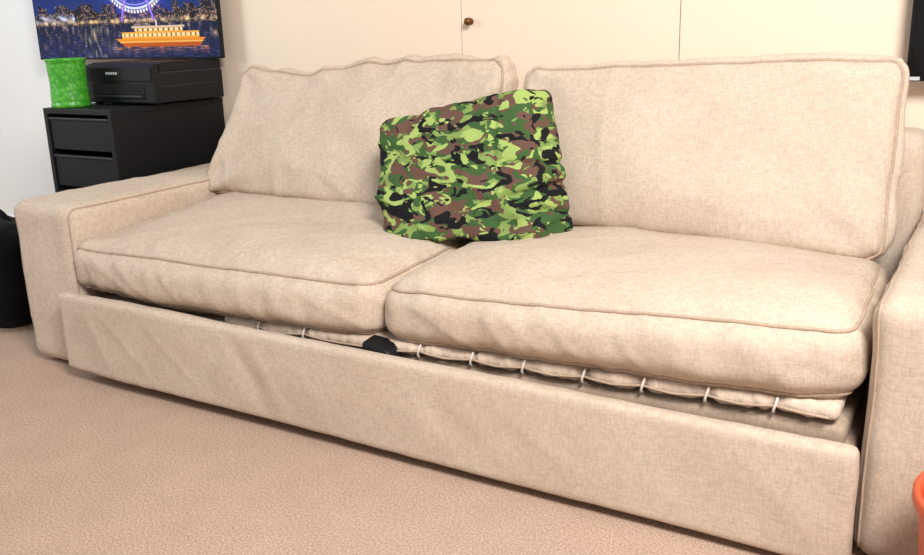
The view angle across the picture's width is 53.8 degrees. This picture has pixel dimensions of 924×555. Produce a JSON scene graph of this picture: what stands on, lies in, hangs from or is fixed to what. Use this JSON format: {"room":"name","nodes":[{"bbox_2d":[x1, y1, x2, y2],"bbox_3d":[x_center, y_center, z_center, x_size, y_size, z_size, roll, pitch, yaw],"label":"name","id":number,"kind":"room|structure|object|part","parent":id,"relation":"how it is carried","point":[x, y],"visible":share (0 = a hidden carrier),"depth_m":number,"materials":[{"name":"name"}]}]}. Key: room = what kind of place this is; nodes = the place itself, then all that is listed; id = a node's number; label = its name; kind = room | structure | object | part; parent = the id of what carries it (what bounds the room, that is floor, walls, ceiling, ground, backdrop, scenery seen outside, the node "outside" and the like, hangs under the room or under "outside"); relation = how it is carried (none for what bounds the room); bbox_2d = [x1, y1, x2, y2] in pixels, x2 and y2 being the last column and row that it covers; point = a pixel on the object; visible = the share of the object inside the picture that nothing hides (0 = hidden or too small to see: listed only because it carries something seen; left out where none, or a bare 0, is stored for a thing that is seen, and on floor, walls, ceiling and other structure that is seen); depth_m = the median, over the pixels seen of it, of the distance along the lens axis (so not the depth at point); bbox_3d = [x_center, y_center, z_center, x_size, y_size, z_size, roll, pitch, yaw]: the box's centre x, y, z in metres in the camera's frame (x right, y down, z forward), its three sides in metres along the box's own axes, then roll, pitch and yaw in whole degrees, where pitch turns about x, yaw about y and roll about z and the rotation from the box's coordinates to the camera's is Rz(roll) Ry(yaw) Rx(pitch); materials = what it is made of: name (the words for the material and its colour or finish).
{"room":"living room","nodes":[
{"label":"living room","id":0,"kind":"room"},
{"bbox_2d":[0,0,202,215],"bbox_3d":[0.165,-1.086,2.663,6.300,2.500,0.100,7,18,30],"label":"wall","id":1,"kind":"structure","parent":0,"point":[25,162],"depth_m":3.98,"materials":[{"name":"white paint"}]},
{"bbox_2d":[32,0,224,59],"bbox_3d":[-1.250,-1.109,3.398,1.000,0.568,0.110,7,18,30],"label":"picture","id":2,"kind":"object","parent":1,"relation":"attached to","point":[89,29],"visible":1,"depth_m":3.38},
{"bbox_2d":[203,0,462,126],"bbox_3d":[-0.476,-1.064,2.970,1.098,2.270,0.025,7,18,30],"label":"door","id":3,"kind":"structure","parent":1,"relation":"in","point":[302,35],"depth_m":3.01,"materials":[{"name":"paint"}]},
{"bbox_2d":[461,0,680,89],"bbox_3d":[0.281,-0.960,2.518,0.672,2.270,0.055,7,18,30],"label":"door","id":4,"kind":"structure","parent":1,"relation":"in","point":[532,33],"depth_m":2.58,"materials":[{"name":"paint"}]},
{"bbox_3d":[0.019,-0.765,2.721,0.024,0.024,0.030,7,18,30],"label":"knob","id":5,"kind":"part","parent":4,"relation":"part of","materials":[{"name":"gold metal"}]},
{"bbox_2d":[679,0,923,210],"bbox_3d":[0.868,-0.888,2.196,0.670,2.270,0.025,7,18,30],"label":"door","id":6,"kind":"structure","parent":1,"relation":"in","point":[708,28],"depth_m":2.27,"materials":[{"name":"paint"}]},
{"bbox_3d":[1.526,-0.802,1.818,0.852,2.270,0.025,7,18,30],"label":"door","id":7,"kind":"structure","parent":1,"relation":"in","visible":0},
{"bbox_2d":[907,0,923,80],"bbox_3d":[1.440,-0.666,1.851,0.924,0.525,0.072,7,18,30],"label":"television","id":8,"kind":"object","parent":7,"relation":"attached to","point":[915,57],"visible":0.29,"depth_m":2.09,"materials":[{"name":"black plastic"}]},
{"bbox_2d":[0,323,867,554],"bbox_3d":[-0.926,0.685,1.170,6.300,0.050,4.400,7,18,30],"label":"floor","id":9,"kind":"structure","parent":0,"point":[91,463],"depth_m":1.88,"materials":[{"name":"carpet"}]},
{"bbox_2d":[0,209,32,327],"bbox_3d":[-1.558,-0.036,3.067,0.415,0.402,0.340,7,18,30],"label":"bag","id":10,"kind":"object","parent":9,"relation":"on","point":[14,303],"visible":0.35,"depth_m":2.92,"materials":[{"name":"fabric"}]},
{"bbox_3d":[-1.558,-0.197,3.040,0.215,0.079,0.022,7,18,30],"label":"handle","id":11,"kind":"part","parent":10,"relation":"part of","materials":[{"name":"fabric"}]},
{"bbox_2d":[43,98,224,192],"bbox_3d":[-1.134,-0.281,3.284,0.340,0.690,0.495,7,18,30],"label":"base cabinet","id":12,"kind":"object","parent":9,"relation":"on","point":[95,144],"visible":0.41,"depth_m":3.07,"materials":[{"name":"black wood"}]},
{"bbox_2d":[44,57,91,107],"bbox_3d":[-1.326,-0.656,3.067,0.131,0.160,0.131,7,18,30],"label":"vase","id":13,"kind":"object","parent":12,"relation":"on","point":[67,77],"visible":1,"depth_m":3.02,"materials":[{"name":"paint"}]},
{"bbox_3d":[-1.263,-0.522,3.005,0.298,0.008,0.019,7,18,30],"label":"drawer pull","id":14,"kind":"part","parent":12,"relation":"part of","materials":[{"name":"black metal"}]},
{"bbox_3d":[-1.259,-0.472,3.023,0.298,0.099,0.018,7,18,30],"label":"drawer","id":15,"kind":"part","parent":12,"relation":"part of","materials":[{"name":"black wood"}]},
{"bbox_3d":[-1.259,-0.402,3.038,0.298,0.008,0.019,7,18,30],"label":"drawer pull","id":16,"kind":"part","parent":12,"relation":"part of","materials":[{"name":"black metal"}]},
{"bbox_3d":[-1.255,-0.352,3.056,0.298,0.099,0.018,7,18,30],"label":"drawer","id":17,"kind":"part","parent":12,"relation":"part of","materials":[{"name":"black wood"}]},
{"bbox_3d":[-1.143,-0.604,3.194,0.340,0.018,0.495,7,18,30],"label":"panel","id":18,"kind":"part","parent":12,"relation":"part of","materials":[{"name":"black wood"}]},
{"bbox_2d":[86,58,223,104],"bbox_3d":[-1.086,-0.691,3.205,0.348,0.140,0.327,7,18,30],"label":"printer","id":19,"kind":"object","parent":12,"relation":"on","point":[148,81],"visible":0.96,"depth_m":3.09,"materials":[{"name":"black plastic"}]},
{"bbox_2d":[93,95,144,97],"bbox_3d":[-1.163,-0.615,3.090,0.247,0.008,0.022,7,18,30],"label":"tray","id":20,"kind":"object","parent":19,"relation":"on","point":[94,96],"depth_m":3.08,"materials":[{"name":"black plastic"}]},
{"bbox_3d":[-1.157,-0.695,3.081,0.339,0.057,0.040,7,18,30],"label":"control panel","id":21,"kind":"part","parent":19,"relation":"part of","materials":[{"name":"black plastic"}]},
{"bbox_3d":[-1.077,-0.748,3.208,0.343,0.032,0.276,7,18,30],"label":"scanner lid","id":22,"kind":"part","parent":19,"relation":"part of","materials":[{"name":"black plastic"}]},
{"bbox_3d":[-1.077,-0.730,3.213,0.339,0.010,0.274,7,18,30],"label":"scanner glass frame","id":23,"kind":"part","parent":19,"relation":"part of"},
{"bbox_2d":[14,52,923,554],"bbox_3d":[0.009,-0.127,2.315,2.512,0.843,0.980,7,18,30],"label":"sofa","id":24,"kind":"object","parent":9,"relation":"on","point":[724,339],"visible":0.97,"depth_m":1.99,"materials":[{"name":"fabric"}]},
{"bbox_3d":[-0.937,-0.088,2.944,0.267,0.483,0.916,7,18,30],"label":"arm","id":25,"kind":"part","parent":24,"relation":"part of","materials":[{"name":"fabric"}]},
{"bbox_2d":[74,192,474,331],"bbox_3d":[-0.467,-0.068,2.512,1.053,0.238,0.735,7,18,30],"label":"seat cushion","id":26,"kind":"object","parent":24,"relation":"on","point":[242,261],"depth_m":2.27,"materials":[{"name":"fabric"}]},
{"bbox_2d":[207,53,518,204],"bbox_3d":[-0.332,-0.429,2.703,1.047,0.450,0.275,7,18,30],"label":"cushion","id":27,"kind":"object","parent":24,"relation":"on","point":[292,134],"depth_m":2.64,"materials":[{"name":"fabric"}]},
{"bbox_3d":[-0.217,0.265,2.010,2.021,0.238,0.053,7,18,30],"label":"panel","id":28,"kind":"part","parent":24,"relation":"part of","materials":[{"name":"fabric"}]},
{"bbox_2d":[375,89,572,241],"bbox_3d":[0.017,-0.279,2.257,0.511,0.363,0.288,7,18,30],"label":"pillow","id":29,"kind":"object","parent":24,"relation":"on","point":[486,168],"visible":0.94,"depth_m":2.20,"materials":[{"name":"fabric"}]},
{"bbox_3d":[0.173,0.094,2.136,1.427,0.070,0.606,7,18,30],"label":"folded mattress","id":30,"kind":"part","parent":24,"relation":"part of","materials":[{"name":"beige fabric"}]},
{"bbox_3d":[0.024,0.176,1.888,1.390,0.046,0.010,7,18,30],"label":"mattress cord","id":31,"kind":"part","parent":24,"relation":"part of","materials":[{"name":"white fabric"}]},
{"bbox_2d":[385,226,888,398],"bbox_3d":[0.401,0.039,2.014,0.990,0.231,0.733,7,18,30],"label":"seat cushion","id":32,"kind":"object","parent":24,"relation":"on","point":[593,312],"depth_m":1.76,"materials":[{"name":"fabric"}]},
{"bbox_2d":[523,52,909,260],"bbox_3d":[0.548,-0.306,2.210,0.957,0.458,0.258,7,18,30],"label":"cushion","id":33,"kind":"object","parent":24,"relation":"on","point":[808,152],"depth_m":2.07,"materials":[{"name":"fabric"}]},
{"bbox_3d":[0.018,0.160,2.390,1.980,0.155,0.770,7,18,30],"label":"frame","id":34,"kind":"part","parent":24,"relation":"part of","materials":[{"name":"beige fabric"}]},
{"bbox_3d":[1.000,0.165,1.829,0.257,0.485,0.915,7,18,30],"label":"arm","id":35,"kind":"part","parent":24,"relation":"part of","materials":[{"name":"fabric"}]},
{"bbox_3d":[0.223,-0.145,2.675,2.009,0.655,0.158,7,18,30],"label":"frame","id":36,"kind":"part","parent":24,"relation":"part of","materials":[{"name":"fabric"}]},
{"bbox_2d":[912,471,923,554],"bbox_3d":[0.783,0.440,1.289,0.286,0.263,0.286,7,18,30],"label":"plastic bucket","id":37,"kind":"object","parent":9,"relation":"on","point":[918,485],"visible":1,"depth_m":1.30,"materials":[{"name":"orange plastic"}]}
]}

